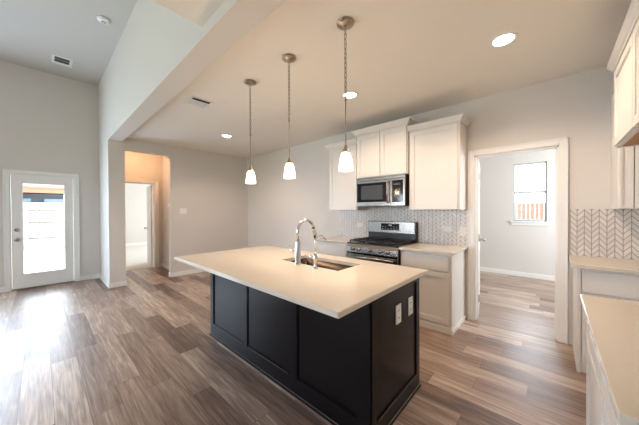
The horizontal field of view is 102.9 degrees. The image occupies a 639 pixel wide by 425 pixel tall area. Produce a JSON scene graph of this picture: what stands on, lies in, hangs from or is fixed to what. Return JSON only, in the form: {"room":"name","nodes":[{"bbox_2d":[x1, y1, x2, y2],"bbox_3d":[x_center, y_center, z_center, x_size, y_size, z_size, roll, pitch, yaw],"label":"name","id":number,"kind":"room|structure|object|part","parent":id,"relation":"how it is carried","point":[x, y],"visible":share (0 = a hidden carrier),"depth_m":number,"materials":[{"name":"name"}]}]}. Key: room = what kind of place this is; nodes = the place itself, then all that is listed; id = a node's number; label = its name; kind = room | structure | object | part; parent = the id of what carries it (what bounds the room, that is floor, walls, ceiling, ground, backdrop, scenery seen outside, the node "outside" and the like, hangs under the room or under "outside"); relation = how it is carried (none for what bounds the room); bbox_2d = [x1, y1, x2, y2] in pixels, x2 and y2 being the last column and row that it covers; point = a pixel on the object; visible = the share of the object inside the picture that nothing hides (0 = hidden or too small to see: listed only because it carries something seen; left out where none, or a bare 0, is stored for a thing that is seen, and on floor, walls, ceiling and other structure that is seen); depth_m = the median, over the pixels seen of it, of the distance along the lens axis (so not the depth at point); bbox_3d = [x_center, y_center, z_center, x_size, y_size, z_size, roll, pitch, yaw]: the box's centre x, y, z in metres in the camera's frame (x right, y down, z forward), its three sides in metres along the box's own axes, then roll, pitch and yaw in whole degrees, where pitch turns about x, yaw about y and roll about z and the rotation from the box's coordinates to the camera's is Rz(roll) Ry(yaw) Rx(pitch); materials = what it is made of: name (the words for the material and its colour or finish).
{"room":"kitchen","nodes":[
{"label":"kitchen","id":0,"kind":"room"},
{"bbox_2d":[0,60,99,289],"bbox_3d":[-6.412,-0.600,3.357,0.140,3.957,5.320,0,1,42],"label":"wall","id":1,"kind":"structure","parent":0,"point":[49,122],"depth_m":4.80,"materials":[{"name":"paint"}]},
{"bbox_2d":[2,169,79,291],"bbox_3d":[-5.129,0.304,4.745,0.167,2.113,0.951,0,1,42],"label":"door frame","id":2,"kind":"structure","parent":1,"relation":"attached to","point":[6,173],"depth_m":4.42,"materials":[{"name":"paint"}]},
{"bbox_2d":[11,174,74,290],"bbox_3d":[-5.113,0.346,4.733,0.207,2.030,0.797,0,1,42],"label":"door","id":3,"kind":"structure","parent":1,"relation":"in","point":[20,281],"depth_m":4.62,"materials":[{"name":"paint"}]},
{"bbox_2d":[0,274,98,292],"bbox_3d":[-6.352,1.333,3.316,0.014,0.090,5.306,0,1,42],"label":"baseboard","id":4,"kind":"structure","parent":1,"relation":"attached to","point":[93,276],"depth_m":5.13,"materials":[{"name":"paint"}]},
{"bbox_2d":[0,0,136,85],"bbox_3d":[-4.541,-2.622,1.609,5.250,0.100,5.540,0,1,42],"label":"ceiling","id":5,"kind":"structure","parent":0,"point":[31,31],"depth_m":3.70,"materials":[{"name":"grey paint"}]},
{"bbox_2d":[51,54,72,67],"bbox_3d":[-4.411,-2.591,4.362,0.330,0.010,0.250,0,1,42],"label":"ceiling vent","id":6,"kind":"object","parent":5,"relation":"in","point":[56,59],"visible":1,"depth_m":4.35,"materials":[{"name":"metal"}]},
{"bbox_2d":[96,15,109,24],"bbox_3d":[-2.897,-2.573,3.415,0.144,0.043,0.144,0,1,42],"label":"smoke detector","id":7,"kind":"object","parent":5,"relation":"attached to","point":[100,18],"visible":1,"depth_m":3.39,"materials":[{"name":"white plastic"}]},
{"bbox_2d":[125,183,152,242],"bbox_3d":[-5.139,-0.049,9.365,5.980,2.742,5.100,0,1,42],"label":"wall","id":8,"kind":"structure","parent":0,"point":[135,194],"depth_m":10.29,"materials":[{"name":"paint"}]},
{"bbox_2d":[126,242,146,245],"bbox_3d":[-4.912,1.266,9.188,5.160,0.106,4.880,0,1,42],"label":"baseboard","id":9,"kind":"structure","parent":8,"relation":"attached to","point":[137,243],"depth_m":10.28,"materials":[{"name":"paint"}]},
{"bbox_2d":[125,151,168,266],"bbox_3d":[-3.812,-0.023,5.621,1.270,2.742,1.120,0,1,42],"label":"wall","id":10,"kind":"structure","parent":0,"point":[141,166],"depth_m":6.09,"materials":[{"name":"paint"}]},
{"bbox_2d":[99,273,126,287],"bbox_3d":[-4.074,1.309,5.010,1.094,0.090,0.268,0,1,42],"label":"baseboard","id":11,"kind":"structure","parent":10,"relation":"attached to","point":[121,283],"depth_m":4.68,"materials":[{"name":"paint"}]},
{"bbox_2d":[144,185,152,266],"bbox_3d":[-4.387,0.324,6.514,0.105,2.002,0.755,-1,1,-41],"label":"door","id":12,"kind":"structure","parent":10,"relation":"in","point":[149,188],"depth_m":6.39,"materials":[{"name":"paint"}]},
{"bbox_2d":[160,263,168,269],"bbox_3d":[-3.479,1.299,5.886,1.130,0.090,0.065,0,1,42],"label":"baseboard","id":13,"kind":"structure","parent":10,"relation":"attached to","point":[161,264],"depth_m":6.15,"materials":[{"name":"paint"}]},
{"bbox_2d":[98,68,247,282],"bbox_3d":[-3.270,-0.636,5.997,1.220,3.957,2.818,0,1,42],"label":"wall","id":14,"kind":"structure","parent":0,"point":[212,187],"depth_m":5.46,"materials":[{"name":"paint"}]},
{"bbox_2d":[125,178,158,267],"bbox_3d":[-4.280,0.291,5.927,0.167,2.113,0.911,0,1,42],"label":"door frame","id":15,"kind":"structure","parent":14,"relation":"attached to","point":[155,184],"depth_m":6.18,"materials":[{"name":"paint"}]},
{"bbox_2d":[179,208,186,213],"bbox_3d":[-2.925,-0.032,5.464,0.011,0.115,0.145,0,1,42],"label":"light switch","id":16,"kind":"object","parent":14,"relation":"attached to","point":[181,210],"visible":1,"depth_m":5.47,"materials":[{"name":"white plastic"}]},
{"bbox_2d":[169,268,203,276],"bbox_3d":[-2.518,1.294,6.002,0.134,0.090,1.832,0,1,42],"label":"baseboard","id":17,"kind":"structure","parent":14,"relation":"attached to","point":[192,271],"depth_m":5.49,"materials":[{"name":"paint"}]},
{"bbox_2d":[107,0,285,141],"bbox_3d":[-1.208,-1.943,2.325,6.770,1.300,0.200,0,1,42],"label":"wall header","id":18,"kind":"structure","parent":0,"point":[159,52],"depth_m":2.61,"materials":[{"name":"paint"}]},
{"bbox_2d":[0,244,585,424],"bbox_3d":[-3.365,1.413,4.551,14.900,0.124,11.397,0,1,42],"label":"floor","id":19,"kind":"structure","parent":0,"point":[142,351],"depth_m":2.28,"materials":[{"name":"brown wood"}]},
{"bbox_2d":[209,273,420,424],"bbox_3d":[-0.219,0.918,2.406,2.065,0.883,0.749,0,1,42],"label":"kitchen island","id":20,"kind":"object","parent":19,"relation":"on","point":[359,367],"visible":0.58,"depth_m":1.78,"materials":[{"name":"black wood"}]},
{"bbox_3d":[-0.929,0.893,2.586,0.607,0.667,0.014,0,1,42],"label":"panel","id":21,"kind":"part","parent":20,"relation":"part of","materials":[{"name":"black wood"}]},
{"bbox_3d":[-0.436,0.895,2.136,0.592,0.667,0.014,0,1,42],"label":"panel","id":22,"kind":"part","parent":20,"relation":"part of","materials":[{"name":"black wood"}]},
{"bbox_2d":[174,245,426,318],"bbox_3d":[-0.315,0.461,2.274,2.106,0.030,1.115,0,1,42],"label":"island countertop","id":23,"kind":"structure","parent":20,"relation":"on","point":[267,269],"depth_m":1.81,"materials":[{"name":"beige stone"}]},
{"bbox_2d":[289,219,316,264],"bbox_3d":[-0.142,0.250,2.291,0.135,0.390,0.273,0,1,42],"label":"faucet","id":24,"kind":"object","parent":23,"relation":"on","point":[297,251],"visible":0.99,"depth_m":2.18,"materials":[{"name":"silver metal"}]},
{"bbox_3d":[-0.122,0.150,2.259,0.025,0.190,0.218,0,1,42],"label":"spout","id":25,"kind":"part","parent":24,"relation":"part of","materials":[{"name":"silver metal"}]},
{"bbox_2d":[309,235,326,269],"bbox_3d":[-0.011,0.313,2.058,0.072,0.266,0.143,0,1,42],"label":"water tap","id":26,"kind":"object","parent":23,"relation":"on","point":[314,256],"visible":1,"depth_m":2.01,"materials":[{"name":"silver metal"}]},
{"bbox_2d":[312,253,317,269],"bbox_3d":[-0.034,0.382,2.015,0.048,0.130,0.048,0,1,42],"label":"tap","id":27,"kind":"object","parent":26,"relation":"on","point":[314,256],"depth_m":2.00,"materials":[{"name":"silver metal"}]},
{"bbox_3d":[0.010,0.251,2.050,0.126,0.141,0.013,-1,1,-40],"label":"spout","id":28,"kind":"part","parent":26,"relation":"part of","materials":[{"name":"silver metal"}]},
{"bbox_2d":[290,258,353,270],"bbox_3d":[-0.002,0.567,2.291,0.740,0.185,0.380,0,1,42],"label":"sink","id":29,"kind":"object","parent":23,"relation":"in","point":[322,264],"visible":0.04,"depth_m":2.45,"materials":[{"name":"metal"}]},
{"bbox_3d":[-0.216,1.351,2.410,2.059,0.016,0.746,0,1,42],"label":"shoe moulding","id":30,"kind":"part","parent":20,"relation":"part of","materials":[{"name":"black wood"}]},
{"bbox_3d":[0.033,0.896,1.708,0.522,0.667,0.014,0,1,42],"label":"panel","id":31,"kind":"part","parent":20,"relation":"part of","materials":[{"name":"black wood"}]},
{"bbox_3d":[0.530,0.920,1.733,0.020,0.883,0.732,0,1,42],"label":"frame","id":32,"kind":"part","parent":20,"relation":"part of","materials":[{"name":"black wood"}]},
{"bbox_3d":[0.533,0.889,1.740,0.014,0.717,0.600,0,1,42],"label":"panel","id":33,"kind":"part","parent":20,"relation":"part of","materials":[{"name":"black wood"}]},
{"bbox_2d":[396,303,400,324],"bbox_3d":[0.539,0.691,1.735,0.009,0.130,0.076,0,1,42],"label":"outlet","id":34,"kind":"object","parent":20,"relation":"attached to","point":[398,307],"visible":1,"depth_m":1.73,"materials":[{"name":"white plastic"}]},
{"bbox_2d":[408,296,412,315],"bbox_3d":[0.674,0.690,1.883,0.009,0.130,0.076,0,1,42],"label":"outlet","id":35,"kind":"object","parent":20,"relation":"attached to","point":[410,299],"visible":1,"depth_m":1.87,"materials":[{"name":"white plastic"}]},
{"bbox_2d":[319,241,346,257],"bbox_3d":[0.398,0.899,4.155,0.568,0.885,0.615,0,1,42],"label":"base cabinet","id":36,"kind":"object","parent":19,"relation":"on","point":[328,248],"visible":0.14,"depth_m":3.92,"materials":[{"name":"paint"}]},
{"bbox_2d":[316,236,357,243],"bbox_3d":[0.381,0.442,4.146,0.614,0.030,0.628,0,1,42],"label":"countertop","id":37,"kind":"structure","parent":36,"relation":"on","point":[338,239],"depth_m":4.04,"materials":[{"name":"beige stone"}]},
{"bbox_2d":[346,221,417,265],"bbox_3d":[0.880,0.741,3.643,0.786,1.205,0.698,0,1,42],"label":"gas range","id":38,"kind":"object","parent":19,"relation":"on","point":[385,238],"visible":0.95,"depth_m":3.60,"materials":[{"name":"metal"}]},
{"bbox_3d":[0.664,0.612,3.406,0.706,0.023,0.058,0,1,42],"label":"oven handle","id":39,"kind":"part","parent":38,"relation":"part of","materials":[{"name":"metal"}]},
{"bbox_3d":[0.692,0.499,3.436,0.786,0.115,0.043,0,1,42],"label":"control panel","id":40,"kind":"part","parent":38,"relation":"part of","materials":[{"name":"metal"}]},
{"bbox_3d":[0.694,0.855,3.440,0.778,0.582,0.030,0,1,42],"label":"oven door","id":41,"kind":"part","parent":38,"relation":"part of","materials":[{"name":"metal"}]},
{"bbox_2d":[347,241,413,247],"bbox_3d":[0.884,0.438,3.646,0.786,0.022,0.558,0,1,42],"label":"cooktop","id":42,"kind":"object","parent":38,"relation":"in","point":[365,244],"depth_m":3.47,"materials":[{"name":"metal"}]},
{"bbox_3d":[1.070,0.224,3.847,0.748,0.165,0.008,0,1,42],"label":"backguard panel","id":43,"kind":"part","parent":38,"relation":"part of","materials":[{"name":"metal"}]},
{"bbox_2d":[401,250,465,335],"bbox_3d":[1.435,0.903,3.208,0.603,0.885,0.615,0,1,42],"label":"base cabinet","id":44,"kind":"object","parent":19,"relation":"on","point":[442,289],"visible":0.59,"depth_m":2.93,"materials":[{"name":"paint"}]},
{"bbox_3d":[1.226,0.573,2.992,0.549,0.170,0.019,0,1,42],"label":"drawer","id":45,"kind":"part","parent":44,"relation":"part of","materials":[{"name":"paint"}]},
{"bbox_2d":[399,242,467,254],"bbox_3d":[1.427,0.445,3.190,0.622,0.030,0.628,0,1,42],"label":"countertop","id":46,"kind":"structure","parent":44,"relation":"on","point":[418,247],"depth_m":3.06,"materials":[{"name":"beige stone"}]},
{"bbox_3d":[1.228,0.960,2.995,0.549,0.575,0.019,0,1,42],"label":"door","id":47,"kind":"part","parent":44,"relation":"part of","materials":[{"name":"paint"}]},
{"bbox_3d":[1.429,1.308,3.203,0.603,0.075,0.582,0,1,42],"label":"moulding","id":48,"kind":"part","parent":44,"relation":"part of","materials":[{"name":"paint"}]},
{"bbox_2d":[586,322,617,424],"bbox_3d":[1.313,0.926,0.749,0.662,0.880,1.050,0,1,42],"label":"base cabinet","id":49,"kind":"object","parent":19,"relation":"on","point":[599,408],"visible":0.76,"depth_m":1.11,"materials":[{"name":"paint"}]},
{"bbox_3d":[1.250,0.581,1.155,0.019,0.165,0.510,0,1,42],"label":"drawer","id":50,"kind":"part","parent":49,"relation":"part of","materials":[{"name":"paint"}]},
{"bbox_3d":[1.251,0.968,1.158,0.019,0.590,0.510,0,1,42],"label":"door","id":51,"kind":"part","parent":49,"relation":"part of","materials":[{"name":"paint"}]},
{"bbox_3d":[0.901,0.973,0.774,0.019,0.590,0.510,0,1,42],"label":"door","id":52,"kind":"part","parent":49,"relation":"part of","materials":[{"name":"paint"}]},
{"bbox_3d":[0.899,0.585,0.771,0.019,0.165,0.510,0,1,42],"label":"drawer","id":53,"kind":"part","parent":49,"relation":"part of","materials":[{"name":"paint"}]},
{"bbox_2d":[580,294,638,424],"bbox_3d":[1.305,0.468,0.756,0.685,0.034,1.102,0,1,42],"label":"countertop","id":54,"kind":"structure","parent":49,"relation":"on","point":[613,324],"depth_m":0.86,"materials":[{"name":"beige stone"}]},
{"bbox_2d":[573,268,638,372],"bbox_3d":[2.613,0.906,2.156,0.640,0.885,0.580,0,1,42],"label":"base cabinet","id":55,"kind":"object","parent":19,"relation":"on","point":[598,283],"visible":0.49,"depth_m":2.10,"materials":[{"name":"paint"}]},
{"bbox_2d":[569,255,638,273],"bbox_3d":[2.588,0.449,2.151,0.672,0.030,0.598,0,1,42],"label":"countertop","id":56,"kind":"structure","parent":55,"relation":"on","point":[584,262],"depth_m":2.15,"materials":[{"name":"beige stone"}]},
{"bbox_3d":[2.431,0.574,1.939,0.602,0.175,0.019,0,1,42],"label":"drawer","id":57,"kind":"part","parent":55,"relation":"part of","materials":[{"name":"paint"}]},
{"bbox_3d":[2.433,0.964,1.942,0.602,0.575,0.019,0,1,42],"label":"door","id":58,"kind":"part","parent":55,"relation":"part of","materials":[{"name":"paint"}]},
{"bbox_2d":[127,0,631,157],"bbox_3d":[-3.377,-1.437,4.527,14.900,0.100,11.397,0,1,42],"label":"ceiling","id":59,"kind":"structure","parent":0,"point":[405,58],"depth_m":2.37,"materials":[{"name":"paint"}]},
{"bbox_2d":[183,95,213,108],"bbox_3d":[-1.523,-1.379,3.202,0.305,0.010,0.270,0,1,42],"label":"ceiling vent","id":60,"kind":"object","parent":59,"relation":"in","point":[194,101],"visible":1,"depth_m":3.19,"materials":[{"name":"metal"}]},
{"bbox_2d":[221,134,231,137],"bbox_3d":[-1.689,-1.390,4.640,0.188,0.010,0.188,0,1,42],"label":"recessed light","id":61,"kind":"object","parent":59,"relation":"in","point":[223,135],"visible":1,"depth_m":4.65,"materials":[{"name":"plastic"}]},
{"bbox_2d":[244,79,255,183],"bbox_3d":[-0.732,-0.846,2.699,0.128,1.073,0.128,0,1,42],"label":"pendant lamp","id":62,"kind":"object","parent":59,"relation":"hanging from","point":[250,178],"visible":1,"depth_m":2.68,"materials":[{"name":"white glass"}]},
{"bbox_3d":[-0.733,-1.074,2.697,0.018,0.542,0.017,0,0,-3],"label":"chain","id":63,"kind":"part","parent":62,"relation":"part of","materials":[{"name":"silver metal"}]},
{"bbox_3d":[-0.731,-0.668,2.700,0.018,0.334,0.018,0,1,42],"label":"stem","id":64,"kind":"part","parent":62,"relation":"part of","materials":[{"name":"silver metal"}]},
{"bbox_3d":[-0.730,-0.376,2.703,0.106,0.134,0.106,0,1,42],"label":"lamp shade","id":65,"kind":"part","parent":62,"relation":"part of","materials":[{"name":"white glass"}]},
{"bbox_2d":[282,54,295,178],"bbox_3d":[-0.270,-0.844,2.277,0.128,1.073,0.128,0,1,42],"label":"pendant lamp","id":66,"kind":"object","parent":59,"relation":"hanging from","point":[289,173],"visible":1,"depth_m":2.26,"materials":[{"name":"white glass"}]},
{"bbox_3d":[-0.271,-1.073,2.275,0.018,0.542,0.017,0,0,-3],"label":"chain","id":67,"kind":"part","parent":66,"relation":"part of","materials":[{"name":"silver metal"}]},
{"bbox_3d":[-0.269,-0.667,2.279,0.018,0.334,0.018,0,1,42],"label":"stem","id":68,"kind":"part","parent":66,"relation":"part of","materials":[{"name":"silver metal"}]},
{"bbox_3d":[-0.268,-0.374,2.281,0.106,0.134,0.106,0,1,42],"label":"lamp shade","id":69,"kind":"part","parent":66,"relation":"part of","materials":[{"name":"white glass"}]},
{"bbox_2d":[337,16,353,171],"bbox_3d":[0.190,-0.843,1.857,0.128,1.073,0.128,0,1,42],"label":"pendant lamp","id":70,"kind":"object","parent":59,"relation":"hanging from","point":[345,23],"visible":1,"depth_m":1.84,"materials":[{"name":"white glass"}]},
{"bbox_3d":[0.191,-0.665,1.859,0.018,0.334,0.018,0,1,42],"label":"stem","id":71,"kind":"part","parent":70,"relation":"part of","materials":[{"name":"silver metal"}]},
{"bbox_3d":[0.189,-1.071,1.855,0.018,0.542,0.017,0,0,-3],"label":"chain","id":72,"kind":"part","parent":70,"relation":"part of","materials":[{"name":"silver metal"}]},
{"bbox_3d":[0.192,-0.373,1.861,0.106,0.134,0.106,0,1,42],"label":"lamp shade","id":73,"kind":"part","parent":70,"relation":"part of","materials":[{"name":"white glass"}]},
{"bbox_2d":[342,91,357,98],"bbox_3d":[0.361,-1.386,3.014,0.188,0.010,0.188,0,1,42],"label":"recessed light","id":74,"kind":"object","parent":59,"relation":"in","point":[350,95],"visible":0.82,"depth_m":3.01,"materials":[{"name":"glass"}]},
{"bbox_2d":[489,32,517,47],"bbox_3d":[1.478,-1.383,2.047,0.188,0.010,0.188,0,1,42],"label":"recessed light","id":75,"kind":"object","parent":59,"relation":"in","point":[504,39],"visible":1,"depth_m":2.04,"materials":[{"name":"glass"}]},
{"bbox_2d":[247,66,627,344],"bbox_3d":[0.629,-0.033,4.433,6.890,2.742,0.120,0,1,42],"label":"wall","id":76,"kind":"structure","parent":0,"point":[577,107],"depth_m":2.97,"materials":[{"name":"paint"}]},
{"bbox_2d":[325,138,368,209],"bbox_3d":[0.449,-0.590,4.250,0.628,1.102,0.380,0,1,42],"label":"upper cabinet","id":77,"kind":"object","parent":76,"relation":"attached to","point":[342,185],"visible":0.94,"depth_m":4.14,"materials":[{"name":"paint"}]},
{"bbox_3d":[0.446,-1.106,4.246,0.628,0.070,0.380,0,1,42],"label":"crown moulding","id":78,"kind":"part","parent":77,"relation":"part of","materials":[{"name":"paint"}]},
{"bbox_3d":[0.373,-0.551,4.133,0.545,1.014,0.019,0,1,42],"label":"door","id":79,"kind":"part","parent":77,"relation":"part of","materials":[{"name":"paint"}]},
{"bbox_2d":[352,117,417,178],"bbox_3d":[0.970,-0.879,3.750,0.906,0.720,0.410,0,1,42],"label":"upper cabinet","id":80,"kind":"object","parent":76,"relation":"attached to","point":[382,149],"visible":0.93,"depth_m":3.59,"materials":[{"name":"paint"}]},
{"bbox_3d":[0.721,-0.841,3.771,0.385,0.632,0.019,0,1,42],"label":"door","id":81,"kind":"part","parent":80,"relation":"part of","materials":[{"name":"paint"}]},
{"bbox_2d":[356,174,408,206],"bbox_3d":[0.958,-0.302,3.738,0.764,0.426,0.439,0,1,42],"label":"microwave","id":82,"kind":"object","parent":80,"relation":"attached to","point":[388,190],"visible":0.99,"depth_m":3.56,"materials":[{"name":"metal"}]},
{"bbox_3d":[0.747,-0.289,3.695,0.481,0.277,0.004,0,1,42],"label":"door glass","id":83,"kind":"part","parent":82,"relation":"part of","materials":[{"name":"black glass"}]},
{"bbox_3d":[0.776,-0.275,3.687,0.564,0.363,0.027,0,1,42],"label":"door","id":84,"kind":"part","parent":82,"relation":"part of","materials":[{"name":"metal"}]},
{"bbox_3d":[0.971,-0.092,3.753,0.704,0.006,0.303,0,1,42],"label":"underside panel","id":85,"kind":"part","parent":82,"relation":"part of","materials":[{"name":"silver metal"}]},
{"bbox_3d":[0.934,-0.285,3.495,0.021,0.310,0.047,0,1,42],"label":"handle","id":86,"kind":"part","parent":82,"relation":"part of","materials":[{"name":"metal"}]},
{"bbox_3d":[1.060,-0.274,3.428,0.196,0.363,0.027,0,1,42],"label":"control panel","id":87,"kind":"part","parent":82,"relation":"part of","materials":[{"name":"metal"}]},
{"bbox_3d":[0.968,-1.204,3.748,0.906,0.070,0.410,0,1,42],"label":"crown moulding","id":88,"kind":"part","parent":80,"relation":"part of","materials":[{"name":"paint"}]},
{"bbox_3d":[1.013,-0.840,3.505,0.385,0.632,0.019,0,1,42],"label":"door","id":89,"kind":"part","parent":80,"relation":"part of","materials":[{"name":"paint"}]},
{"bbox_2d":[340,206,467,245],"bbox_3d":[1.124,0.158,3.897,2.025,0.535,0.008,0,1,42],"label":"backsplash","id":90,"kind":"structure","parent":76,"relation":"attached to","point":[431,223],"depth_m":3.61,"materials":[{"name":"tile"}]},
{"bbox_2d":[443,226,451,231],"bbox_3d":[1.693,0.218,3.367,0.114,0.070,0.008,0,1,42],"label":"outlet","id":91,"kind":"object","parent":90,"relation":"attached to","point":[445,228],"visible":1,"depth_m":3.36,"materials":[{"name":"beige plastic"}]},
{"bbox_2d":[460,227,465,235],"bbox_3d":[1.829,0.243,3.242,0.070,0.114,0.008,0,1,42],"label":"outlet","id":92,"kind":"object","parent":90,"relation":"attached to","point":[462,229],"visible":1,"depth_m":3.24,"materials":[{"name":"beige plastic"}]},
{"bbox_2d":[407,113,470,209],"bbox_3d":[1.524,-0.587,3.267,0.658,1.102,0.380,0,1,42],"label":"upper cabinet","id":93,"kind":"object","parent":76,"relation":"attached to","point":[437,147],"visible":1,"depth_m":3.15,"materials":[{"name":"paint"}]},
{"bbox_3d":[1.412,-0.548,3.184,0.568,1.014,0.019,0,1,42],"label":"door","id":94,"kind":"part","parent":93,"relation":"part of","materials":[{"name":"paint"}]},
{"bbox_3d":[1.522,-1.103,3.263,0.658,0.070,0.380,0,1,42],"label":"crown moulding","id":95,"kind":"part","parent":93,"relation":"part of","materials":[{"name":"paint"}]},
{"bbox_2d":[478,159,484,315],"bbox_3d":[2.246,0.323,3.549,0.109,2.008,0.767,0,1,33],"label":"door","id":96,"kind":"structure","parent":76,"relation":"in","point":[479,238],"depth_m":3.25,"materials":[{"name":"paint"}]},
{"bbox_2d":[468,137,567,343],"bbox_3d":[2.242,0.287,2.946,0.902,2.113,0.147,0,1,42],"label":"door frame","id":97,"kind":"structure","parent":76,"relation":"attached to","point":[560,145],"depth_m":2.70,"materials":[{"name":"paint"}]},
{"bbox_2d":[570,209,638,259],"bbox_3d":[2.796,0.198,2.370,0.662,0.466,0.008,0,1,42],"label":"backsplash","id":98,"kind":"structure","parent":76,"relation":"attached to","point":[605,233],"depth_m":2.43,"materials":[{"name":"tile"}]},
{"bbox_2d":[611,93,638,208],"bbox_3d":[2.782,-0.557,2.149,0.388,1.050,0.337,0,1,42],"label":"upper cabinet","id":99,"kind":"object","parent":76,"relation":"attached to","point":[624,160],"visible":0.52,"depth_m":2.14,"materials":[{"name":"paint"}]},
{"bbox_3d":[2.567,-0.544,2.130,0.079,1.014,0.019,0,1,42],"label":"door","id":100,"kind":"part","parent":99,"relation":"part of","materials":[{"name":"paint"}]},
{"bbox_3d":[2.706,-0.543,2.003,0.287,1.014,0.019,0,1,42],"label":"door","id":101,"kind":"part","parent":99,"relation":"part of","materials":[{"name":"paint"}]},
{"bbox_2d":[478,149,554,275],"bbox_3d":[4.382,-0.055,5.095,4.000,2.742,0.120,0,1,42],"label":"wall","id":102,"kind":"structure","parent":0,"point":[506,246],"depth_m":5.36,"materials":[{"name":"paint"}]},
{"bbox_2d":[480,267,554,280],"bbox_3d":[4.343,1.272,5.056,4.000,0.090,0.014,0,1,42],"label":"baseboard","id":103,"kind":"structure","parent":102,"relation":"attached to","point":[514,273],"depth_m":5.26,"materials":[{"name":"paint"}]},
{"bbox_2d":[510,161,549,225],"bbox_3d":[4.255,-0.371,5.159,0.615,1.265,0.130,0,1,42],"label":"window","id":104,"kind":"structure","parent":102,"relation":"in","point":[515,221],"depth_m":5.13,"materials":[{"name":"plastic"}]},
{"bbox_3d":[4.241,0.219,5.145,0.615,0.085,0.080,0,1,42],"label":"sill","id":105,"kind":"part","parent":104,"relation":"part of","materials":[{"name":"paint"}]},
{"bbox_3d":[4.279,-0.414,5.184,0.469,0.048,0.040,0,1,42],"label":"meeting rail","id":106,"kind":"part","parent":104,"relation":"part of","materials":[{"name":"plastic"}]},
{"bbox_3d":[0.344,0.013,-0.898,0.120,2.742,8.138,0,1,42],"label":"wall","id":107,"kind":"structure","parent":0,"visible":0},
{"bbox_2d":[606,0,638,147],"bbox_3d":[1.989,-0.817,1.352,0.486,0.660,1.335,0,1,42],"label":"upper cabinet","id":108,"kind":"object","parent":107,"relation":"attached to","point":[624,58],"visible":1,"depth_m":1.62,"materials":[{"name":"paint"}]},
{"bbox_3d":[1.988,-1.109,1.350,0.486,0.075,1.335,0,1,42],"label":"crown moulding","id":109,"kind":"part","parent":108,"relation":"part of","materials":[{"name":"paint"}]},
{"bbox_3d":[2.045,-0.779,1.711,0.019,0.562,0.610,0,1,42],"label":"door","id":110,"kind":"part","parent":108,"relation":"part of","materials":[{"name":"paint"}]},
{"bbox_3d":[1.629,-0.773,1.255,0.019,0.562,0.605,0,1,42],"label":"door","id":111,"kind":"part","parent":108,"relation":"part of","materials":[{"name":"paint"}]},
{"label":"outside","id":112,"kind":"structure","parent":0,"visible":0},
{"bbox_2d":[24,219,521,273],"bbox_3d":[-11.390,1.424,17.191,80.000,0.120,90.000,0,1,42],"label":"lawn","id":113,"kind":"structure","parent":112,"point":[45,259],"depth_m":7.74,"materials":[{"name":"white"}]},
{"bbox_2d":[23,183,63,233],"bbox_3d":[-19.694,-1.235,16.616,10.500,5.280,20.000,0,1,42],"label":"house","id":114,"kind":"structure","parent":113,"relation":"on","point":[32,193],"depth_m":15.77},
{"bbox_2d":[23,202,64,250],"bbox_3d":[-13.007,0.555,7.195,0.150,1.800,17.074,0,1,42],"label":"fence","id":115,"kind":"object","parent":113,"relation":"on","point":[34,237],"visible":0.23,"depth_m":9.84,"materials":[{"name":"white wood"}]},
{"bbox_3d":[-10.889,0.547,9.470,0.090,1.760,0.090,0,1,42],"label":"post","id":116,"kind":"part","parent":115,"relation":"part of","materials":[{"name":"white wood"}]},
{"bbox_3d":[-13.056,0.410,7.189,0.035,0.030,17.000,0,1,42],"label":"rail","id":117,"kind":"part","parent":115,"relation":"part of","materials":[{"name":"white wood"}]},
{"bbox_3d":[-13.053,1.010,7.194,0.035,0.030,17.000,0,1,42],"label":"rail","id":118,"kind":"part","parent":115,"relation":"part of","materials":[{"name":"white wood"}]},
{"bbox_2d":[515,203,544,219],"bbox_3d":[8.367,0.456,11.366,15.030,1.740,0.060,0,1,42],"label":"fence","id":119,"kind":"object","parent":113,"relation":"on","point":[530,211],"visible":0.06,"depth_m":10.79,"materials":[{"name":"white wood"}]}
]}

